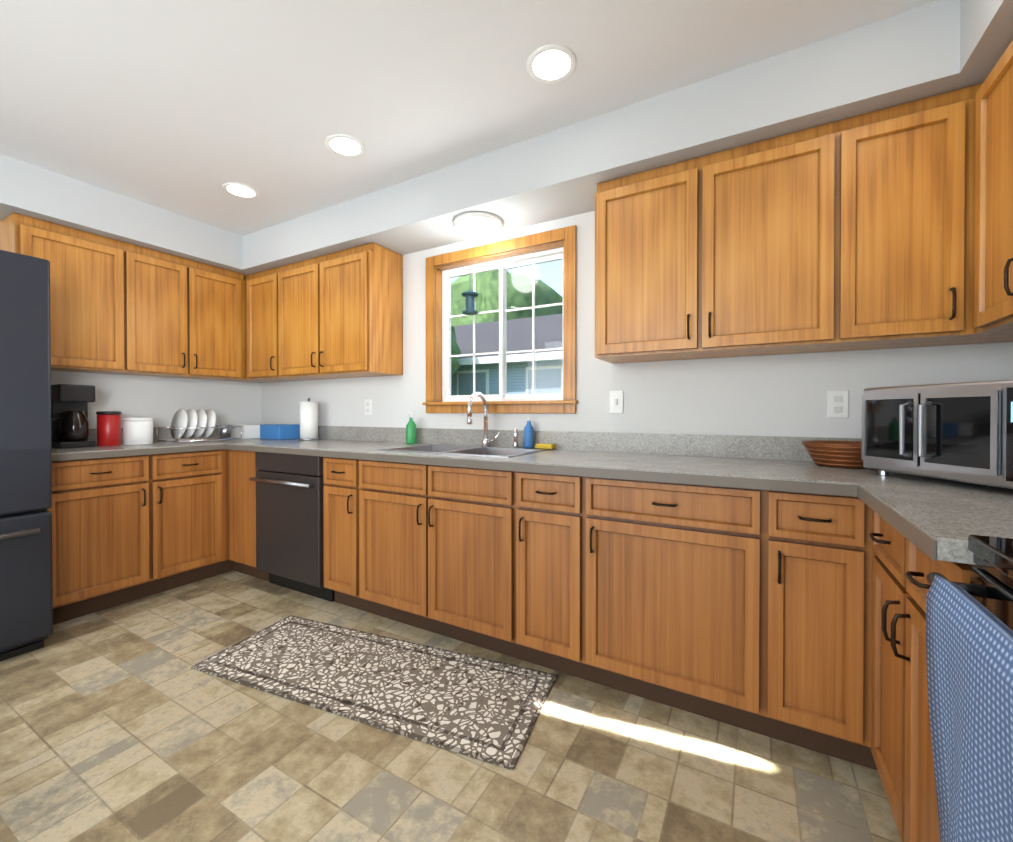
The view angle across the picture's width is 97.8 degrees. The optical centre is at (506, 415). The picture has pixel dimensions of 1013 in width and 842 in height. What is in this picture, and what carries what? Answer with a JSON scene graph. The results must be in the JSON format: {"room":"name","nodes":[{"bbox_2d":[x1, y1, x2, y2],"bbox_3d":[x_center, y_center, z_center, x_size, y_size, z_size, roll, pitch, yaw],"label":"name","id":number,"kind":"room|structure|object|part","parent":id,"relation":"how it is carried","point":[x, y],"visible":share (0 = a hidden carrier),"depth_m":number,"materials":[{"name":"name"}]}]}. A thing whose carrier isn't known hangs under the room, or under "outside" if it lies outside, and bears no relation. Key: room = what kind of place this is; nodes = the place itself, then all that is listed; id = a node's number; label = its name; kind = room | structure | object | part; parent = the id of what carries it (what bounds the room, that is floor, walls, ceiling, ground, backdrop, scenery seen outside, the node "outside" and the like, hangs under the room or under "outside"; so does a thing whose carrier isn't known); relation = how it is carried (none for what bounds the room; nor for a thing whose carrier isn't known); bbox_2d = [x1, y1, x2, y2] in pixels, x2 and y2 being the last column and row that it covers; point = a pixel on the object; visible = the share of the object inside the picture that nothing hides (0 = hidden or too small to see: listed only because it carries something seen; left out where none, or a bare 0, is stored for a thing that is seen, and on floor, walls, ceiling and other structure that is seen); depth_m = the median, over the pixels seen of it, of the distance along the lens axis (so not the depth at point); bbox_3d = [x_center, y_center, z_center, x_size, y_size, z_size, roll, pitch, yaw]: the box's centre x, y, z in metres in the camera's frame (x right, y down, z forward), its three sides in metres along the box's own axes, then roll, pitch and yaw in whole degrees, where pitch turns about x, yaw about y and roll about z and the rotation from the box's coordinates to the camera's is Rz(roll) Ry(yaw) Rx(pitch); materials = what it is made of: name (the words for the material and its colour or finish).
{"room":"kitchen","nodes":[
{"label":"kitchen","id":0,"kind":"room"},
{"bbox_2d":[51,370,260,428],"bbox_3d":[-3.518,-0.113,1.511,0.150,2.440,5.700,0,1,29],"label":"wall","id":1,"kind":"structure","parent":0,"point":[161,401],"depth_m":3.20,"materials":[{"name":"white paint"}]},
{"bbox_2d":[0,212,127,374],"bbox_3d":[-2.619,-0.680,2.620,0.317,0.816,0.463,0,1,29],"label":"upper cabinet","id":2,"kind":"object","parent":1,"relation":"attached to","point":[89,271],"depth_m":2.57,"materials":[{"name":"brown wood"}]},
{"bbox_2d":[88,425,217,443],"bbox_3d":[-2.495,0.134,3.149,0.019,0.100,1.500,0,1,29],"label":"backsplash","id":3,"kind":"structure","parent":1,"relation":"attached to","point":[163,433],"depth_m":3.16,"materials":[{"name":"grey stone"}]},
{"bbox_2d":[128,243,243,380],"bbox_3d":[-2.319,-0.684,3.151,0.317,0.816,0.757,0,1,29],"label":"upper cabinet","id":4,"kind":"object","parent":1,"relation":"attached to","point":[186,316],"depth_m":3.03,"materials":[{"name":"brown wood"}]},
{"bbox_2d":[0,570,901,841],"bbox_3d":[-1.429,1.146,0.341,4.950,0.060,5.700,0,1,29],"label":"floor","id":5,"kind":"structure","parent":0,"point":[124,722],"depth_m":1.40,"materials":[{"name":"tile"}]},
{"bbox_2d":[0,250,52,661],"bbox_3d":[-2.689,0.189,1.868,0.887,1.830,0.913,0,1,29],"label":"refrigerator","id":6,"kind":"object","parent":5,"relation":"on","point":[26,605],"visible":1,"depth_m":2.00,"materials":[{"name":"grey metal"}]},
{"bbox_2d":[47,448,227,624],"bbox_3d":[-2.376,0.661,2.755,0.617,0.868,0.920,0,1,29],"label":"base cabinet","id":7,"kind":"object","parent":5,"relation":"on","point":[125,529],"depth_m":2.55,"materials":[{"name":"brown wood"}]},
{"bbox_2d":[51,440,223,459],"bbox_3d":[-2.375,0.206,2.718,0.652,0.038,0.867,0,1,29],"label":"countertop","id":8,"kind":"structure","parent":7,"relation":"on","point":[84,453],"depth_m":2.55,"materials":[{"name":"grey stone"}]},
{"bbox_2d":[51,384,95,448],"bbox_3d":[-2.570,0.005,2.590,0.202,0.365,0.190,0,1,29],"label":"coffee maker","id":9,"kind":"object","parent":8,"relation":"on","point":[69,418],"visible":0.81,"depth_m":2.55,"materials":[{"name":"black plastic"}]},
{"bbox_2d":[96,411,120,445],"bbox_3d":[-2.444,0.082,2.715,0.116,0.210,0.116,0,1,29],"label":"canister","id":10,"kind":"object","parent":8,"relation":"on","point":[108,428],"visible":1,"depth_m":2.67,"materials":[{"name":"red metal"}]},
{"bbox_3d":[-2.444,-0.013,2.714,0.116,0.020,0.116,0,1,29],"label":"lid","id":11,"kind":"part","parent":10,"relation":"part of","materials":[{"name":"black plastic"}]},
{"bbox_2d":[122,418,153,444],"bbox_3d":[-2.364,0.101,2.836,0.156,0.170,0.156,0,1,29],"label":"canister","id":12,"kind":"object","parent":8,"relation":"on","point":[137,431],"visible":1,"depth_m":2.78,"materials":[{"name":"white ceramic"}]},
{"bbox_3d":[-2.364,0.026,2.836,0.156,0.020,0.156,0,1,29],"label":"lid","id":13,"kind":"part","parent":12,"relation":"part of","materials":[{"name":"white ceramic"}]},
{"bbox_2d":[228,448,283,580],"bbox_3d":[-1.859,0.656,3.335,0.948,0.868,0.598,0,1,29],"label":"base cabinet","id":14,"kind":"object","parent":5,"relation":"on","point":[241,465],"depth_m":2.94,"materials":[{"name":"brown wood"}]},
{"bbox_2d":[249,452,333,601],"bbox_3d":[-1.194,0.660,2.909,0.620,0.868,0.671,0,1,29],"label":"dishwasher","id":15,"kind":"object","parent":5,"relation":"on","point":[289,525],"visible":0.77,"depth_m":2.64,"materials":[{"name":"black metal"}]},
{"bbox_3d":[-1.346,0.398,2.638,0.560,0.022,0.053,0,1,29],"label":"handle","id":16,"kind":"part","parent":15,"relation":"part of","materials":[{"name":"silver metal"}]},
{"bbox_2d":[320,456,355,607],"bbox_3d":[-0.776,0.661,2.712,0.293,0.868,0.618,0,1,29],"label":"base cabinet","id":17,"kind":"object","parent":5,"relation":"on","point":[339,476],"depth_m":2.45,"materials":[{"name":"brown wood"}]},
{"bbox_2d":[191,615,556,769],"bbox_3d":[-0.580,1.099,1.895,1.500,0.008,0.530,0,0,21],"label":"rug","id":18,"kind":"object","parent":5,"relation":"on","point":[483,709],"visible":0.98,"depth_m":1.81,"materials":[{"name":"fabric"}]},
{"bbox_2d":[356,448,519,657],"bbox_3d":[-0.233,0.664,2.406,0.955,0.868,0.618,0,1,29],"label":"base cabinet","id":19,"kind":"object","parent":5,"relation":"on","point":[436,544],"depth_m":2.12,"materials":[{"name":"brown wood"}]},
{"bbox_2d":[516,472,583,678],"bbox_3d":[0.318,0.666,2.095,0.310,0.868,0.618,0,1,29],"label":"base cabinet","id":20,"kind":"object","parent":5,"relation":"on","point":[549,508],"depth_m":1.83,"materials":[{"name":"brown wood"}]},
{"bbox_2d":[584,476,767,735],"bbox_3d":[0.723,0.668,1.866,0.620,0.868,0.618,0,1,29],"label":"base cabinet","id":21,"kind":"object","parent":5,"relation":"on","point":[676,575],"depth_m":1.58,"materials":[{"name":"brown wood"}]},
{"bbox_2d":[212,436,1012,495],"bbox_3d":[-0.263,0.207,2.399,4.644,0.042,0.653,0,1,29],"label":"countertop","id":22,"kind":"structure","parent":21,"relation":"on","point":[718,471],"depth_m":1.81,"materials":[{"name":"grey stone"}]},
{"bbox_2d":[156,409,241,443],"bbox_3d":[-2.166,0.069,3.126,0.308,0.228,0.408,0,1,29],"label":"dish rack","id":23,"kind":"object","parent":22,"relation":"on","point":[193,423],"visible":1,"depth_m":3.07,"materials":[{"name":"white ceramic"}]},
{"bbox_2d":[218,425,231,437],"bbox_3d":[-2.072,0.118,3.252,0.084,0.090,0.083,0,1,29],"label":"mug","id":24,"kind":"object","parent":23,"relation":"on","point":[223,432],"depth_m":3.22,"materials":[{"name":"clear glass"}]},
{"bbox_2d":[228,424,263,438],"bbox_3d":[-2.038,0.128,3.537,0.240,0.105,0.260,0,1,29],"label":"box","id":25,"kind":"object","parent":22,"relation":"on","point":[250,431],"visible":0.6,"depth_m":3.42,"materials":[{"name":"white plastic"}]},
{"bbox_2d":[260,424,299,439],"bbox_3d":[-1.739,0.127,3.414,0.240,0.110,0.200,0,1,29],"label":"box","id":26,"kind":"object","parent":22,"relation":"on","point":[279,431],"visible":0.83,"depth_m":3.33,"materials":[{"name":"blue plastic"}]},
{"bbox_2d":[298,398,319,439],"bbox_3d":[-1.468,0.028,3.283,0.150,0.310,0.150,0,1,29],"label":"paper towel","id":27,"kind":"object","parent":22,"relation":"on","point":[308,420],"visible":1,"depth_m":3.23,"materials":[{"name":"white paper"}]},
{"bbox_2d":[406,412,415,443],"bbox_3d":[-0.621,0.083,2.873,0.066,0.205,0.068,0,1,29],"label":"soap bottle","id":28,"kind":"object","parent":22,"relation":"on","point":[411,432],"visible":1,"depth_m":2.85,"materials":[{"name":"green plastic"}]},
{"bbox_2d":[378,444,550,457],"bbox_3d":[-0.227,0.285,2.412,0.810,0.198,0.480,0,1,29],"label":"sink","id":29,"kind":"object","parent":22,"relation":"in","point":[485,450],"depth_m":2.49,"materials":[{"name":"silver metal"}]},
{"bbox_2d":[467,392,518,447],"bbox_3d":[-0.077,0.026,2.482,0.243,0.318,0.211,0,1,29],"label":"faucet","id":30,"kind":"object","parent":22,"relation":"on","point":[485,443],"depth_m":2.53,"materials":[{"name":"silver metal"}]},
{"bbox_2d":[524,418,533,447],"bbox_3d":[0.126,0.099,2.487,0.060,0.170,0.058,0,1,29],"label":"dish soap","id":31,"kind":"object","parent":22,"relation":"on","point":[528,435],"visible":0.98,"depth_m":2.46,"materials":[{"name":"blue plastic"}]},
{"bbox_2d":[535,443,554,448],"bbox_3d":[0.214,0.172,2.441,0.100,0.025,0.055,0,1,29],"label":"sponge","id":32,"kind":"object","parent":22,"relation":"on","point":[544,446],"visible":1,"depth_m":2.42,"materials":[{"name":"yellow"}]},
{"bbox_2d":[801,440,866,468],"bbox_3d":[1.298,0.150,1.694,0.280,0.090,0.280,0,1,29],"label":"basket","id":33,"kind":"object","parent":22,"relation":"on","point":[836,454],"visible":0.69,"depth_m":1.63,"materials":[{"name":"brown wicker"}]},
{"bbox_2d":[861,380,1012,488],"bbox_3d":[1.380,0.055,1.259,0.406,0.288,0.500,0,0,-5],"label":"toaster oven","id":34,"kind":"object","parent":22,"relation":"on","point":[961,432],"visible":1,"depth_m":1.23,"materials":[{"name":"silver metal"}]},
{"bbox_2d":[768,492,863,765],"bbox_3d":[1.105,0.669,1.650,0.258,0.868,0.618,0,1,29],"label":"base cabinet","id":35,"kind":"object","parent":5,"relation":"on","point":[774,586],"depth_m":1.39,"materials":[{"name":"brown wood"}]},
{"bbox_2d":[864,504,979,841],"bbox_3d":[1.186,0.675,0.874,0.617,0.868,0.694,0,1,29],"label":"base cabinet","id":36,"kind":"object","parent":5,"relation":"on","point":[897,730],"depth_m":1.03,"materials":[{"name":"brown wood"}]},
{"bbox_2d":[856,480,1012,563],"bbox_3d":[1.157,0.220,0.854,0.652,0.038,0.641,0,1,29],"label":"countertop","id":37,"kind":"structure","parent":36,"relation":"on","point":[940,522],"depth_m":0.92,"materials":[{"name":"grey stone"}]},
{"bbox_2d":[926,535,1012,841],"bbox_3d":[0.780,0.556,0.256,0.704,1.080,0.764,0,1,29],"label":"range","id":38,"kind":"object","parent":5,"relation":"on","point":[969,644],"visible":1,"depth_m":0.57,"materials":[{"name":"silver metal"}]},
{"bbox_3d":[0.531,0.265,0.394,0.058,0.024,0.700,0,1,29],"label":"handle","id":39,"kind":"part","parent":38,"relation":"part of","materials":[{"name":"black plastic"}]},
{"bbox_3d":[0.786,0.469,0.252,0.530,0.845,0.764,0,1,29],"label":"glass","id":40,"kind":"part","parent":38,"relation":"part of","materials":[{"name":"black glass"}]},
{"bbox_2d":[0,0,938,235],"bbox_3d":[-1.429,-1.354,0.322,4.950,0.060,5.700,0,1,29],"label":"ceiling","id":41,"kind":"structure","parent":0,"point":[187,108],"depth_m":1.75,"materials":[{"name":"white paint"}]},
{"bbox_2d":[222,182,258,198],"bbox_3d":[-1.585,-1.338,2.638,0.190,0.007,0.190,0,1,29],"label":"recessed light","id":42,"kind":"object","parent":41,"relation":"in","point":[240,190],"visible":1,"depth_m":2.63,"materials":[{"name":"white plastic"}]},
{"bbox_2d":[325,134,364,157],"bbox_3d":[-0.801,-1.335,2.196,0.190,0.007,0.190,0,1,29],"label":"recessed light","id":43,"kind":"object","parent":41,"relation":"in","point":[343,145],"visible":1,"depth_m":2.19,"materials":[{"name":"white plastic"}]},
{"bbox_2d":[527,44,576,83],"bbox_3d":[0.171,-1.331,1.681,0.190,0.007,0.190,0,1,29],"label":"recessed light","id":44,"kind":"object","parent":41,"relation":"in","point":[549,62],"visible":1,"depth_m":1.67,"materials":[{"name":"white plastic"}]},
{"bbox_2d":[0,0,1012,275],"bbox_3d":[-1.429,-1.199,0.323,4.650,0.250,5.400,0,1,29],"label":"soffit","id":45,"kind":"structure","parent":0,"point":[934,48],"depth_m":2.00,"materials":[{"name":"grey paint"}]},
{"bbox_2d":[453,212,502,243],"bbox_3d":[-0.159,-1.033,2.502,0.280,0.114,0.280,0,1,29],"label":"flush-mount ceiling light","id":46,"kind":"object","parent":45,"relation":"attached to","point":[479,227],"visible":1,"depth_m":2.42,"materials":[{"name":"white glass"}]},
{"bbox_2d":[261,211,1012,437],"bbox_3d":[-0.064,-0.123,2.748,4.650,2.440,0.150,0,1,29],"label":"wall","id":47,"kind":"structure","parent":0,"point":[784,395],"depth_m":2.21,"materials":[{"name":"white paint"}]},
{"bbox_2d":[244,268,302,381],"bbox_3d":[-1.739,-0.686,3.418,0.380,0.816,0.318,0,1,29],"label":"upper cabinet","id":48,"kind":"object","parent":47,"relation":"attached to","point":[259,287],"depth_m":3.31,"materials":[{"name":"brown wood"}]},
{"bbox_2d":[276,242,402,379],"bbox_3d":[-1.180,-0.684,3.102,0.905,0.816,0.318,0,1,29],"label":"upper cabinet","id":49,"kind":"object","parent":47,"relation":"attached to","point":[339,314],"depth_m":2.93,"materials":[{"name":"brown wood"}]},
{"bbox_2d":[365,399,371,415],"bbox_3d":[-0.997,-0.056,3.182,0.072,0.116,0.010,0,1,29],"label":"electrical outlet","id":50,"kind":"object","parent":47,"relation":"attached to","point":[368,407],"visible":1,"depth_m":3.18,"materials":[{"name":"white plastic"}]},
{"bbox_2d":[422,225,577,412],"bbox_3d":[-0.049,-0.522,2.702,1.060,1.020,0.170,0,1,29],"label":"window","id":51,"kind":"structure","parent":47,"relation":"in","point":[440,398],"depth_m":2.72,"materials":[{"name":"brown wood"}]},
{"bbox_2d":[462,290,477,314],"bbox_3d":[-0.230,-0.790,2.791,0.110,0.292,0.107,0,1,29],"label":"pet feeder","id":52,"kind":"object","parent":51,"relation":"hanging from","point":[469,295],"visible":0.98,"depth_m":2.77,"materials":[{"name":"teal"}]},
{"bbox_3d":[-0.024,-0.520,2.745,0.886,0.872,0.070,0,1,29],"label":"frame","id":53,"kind":"part","parent":51,"relation":"part of","materials":[{"name":"white plastic"}]},
{"bbox_3d":[-0.016,-0.520,2.760,0.842,0.828,0.004,0,1,29],"label":"glass","id":54,"kind":"part","parent":51,"relation":"part of","materials":[{"name":"clear glass"}]},
{"bbox_2d":[318,426,861,459],"bbox_3d":[-0.107,0.138,2.674,4.644,0.100,0.020,0,1,29],"label":"backsplash","id":55,"kind":"structure","parent":47,"relation":"attached to","point":[766,447],"depth_m":2.29,"materials":[{"name":"grey stone"}]},
{"bbox_2d":[609,391,622,412],"bbox_3d":[0.569,-0.069,2.295,0.072,0.116,0.015,0,1,29],"label":"light switch","id":56,"kind":"object","parent":47,"relation":"attached to","point":[615,401],"visible":1,"depth_m":2.29,"materials":[{"name":"white plastic"}]},
{"bbox_2d":[595,119,843,363],"bbox_3d":[0.871,-0.675,1.944,0.905,0.816,0.318,0,1,29],"label":"upper cabinet","id":57,"kind":"object","parent":47,"relation":"attached to","point":[738,251],"depth_m":1.77,"materials":[{"name":"brown wood"}]},
{"bbox_2d":[827,390,848,417],"bbox_3d":[1.381,-0.046,1.840,0.072,0.116,0.010,0,1,29],"label":"electrical outlet","id":58,"kind":"object","parent":47,"relation":"attached to","point":[837,403],"visible":1,"depth_m":1.84,"materials":[{"name":"white plastic"}]},
{"bbox_2d":[836,87,967,351],"bbox_3d":[1.409,-0.673,1.641,0.330,0.816,0.318,0,1,29],"label":"upper cabinet","id":59,"kind":"object","parent":47,"relation":"attached to","point":[906,164],"depth_m":1.50,"materials":[{"name":"brown wood"}]},
{"bbox_2d":[964,40,1012,339],"bbox_3d":[1.544,-0.669,1.191,0.317,0.816,0.372,0,1,29],"label":"upper cabinet","id":60,"kind":"object","parent":0,"relation":"attached to","point":[988,285],"depth_m":1.32,"materials":[{"name":"brown wood"}]},
{"label":"outside","id":61,"kind":"structure","parent":0,"visible":0},
{"bbox_3d":[12.744,1.938,30.185,80.000,0.300,59.500,0,1,29],"label":"ground","id":62,"kind":"structure","parent":61,"visible":0},
{"bbox_2d":[451,359,562,394],"bbox_3d":[0.305,0.174,15.662,10.600,3.450,7.000,0,1,29],"label":"house","id":63,"kind":"structure","parent":62,"relation":"on","point":[519,381],"depth_m":11.74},
{"bbox_2d":[459,372,485,394],"bbox_3d":[-0.959,-0.766,12.297,0.900,0.820,0.009,0,1,29],"label":"house window","id":64,"kind":"structure","parent":63,"relation":"attached to","point":[479,386],"depth_m":12.30,"materials":[{"name":"blue glass"}]},
{"bbox_2d":[453,314,562,358],"bbox_3d":[0.305,-2.451,15.642,11.400,1.900,7.900,0,1,29],"label":"roof","id":65,"kind":"structure","parent":63,"relation":"on","point":[542,325],"depth_m":13.42,"materials":[{"name":"grey"}]},
{"bbox_2d":[457,351,562,394],"bbox_3d":[-1.539,-0.831,12.388,11.440,1.410,0.499,0,1,29],"label":"trim","id":66,"kind":"structure","parent":63,"relation":"attached to","point":[526,357],"depth_m":11.36,"materials":[{"name":"white plastic"}]},
{"bbox_2d":[528,368,560,393],"bbox_3d":[0.957,-0.757,11.215,0.900,0.820,0.009,0,1,29],"label":"house window","id":67,"kind":"structure","parent":63,"relation":"attached to","point":[546,378],"depth_m":11.18,"materials":[{"name":"blue"}]},
{"bbox_3d":[1.535,0.297,9.399,8.420,3.300,1.004,0,1,29],"label":"trunks","id":68,"kind":"object","parent":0,"visible":0},
{"bbox_2d":[451,270,562,382],"bbox_3d":[1.860,-3.772,18.418,20.032,8.894,19.118,0,1,29],"label":"trees","id":69,"kind":"object","parent":68,"relation":"on","point":[459,286],"depth_m":22.69,"materials":[{"name":"green plant"}]}
]}

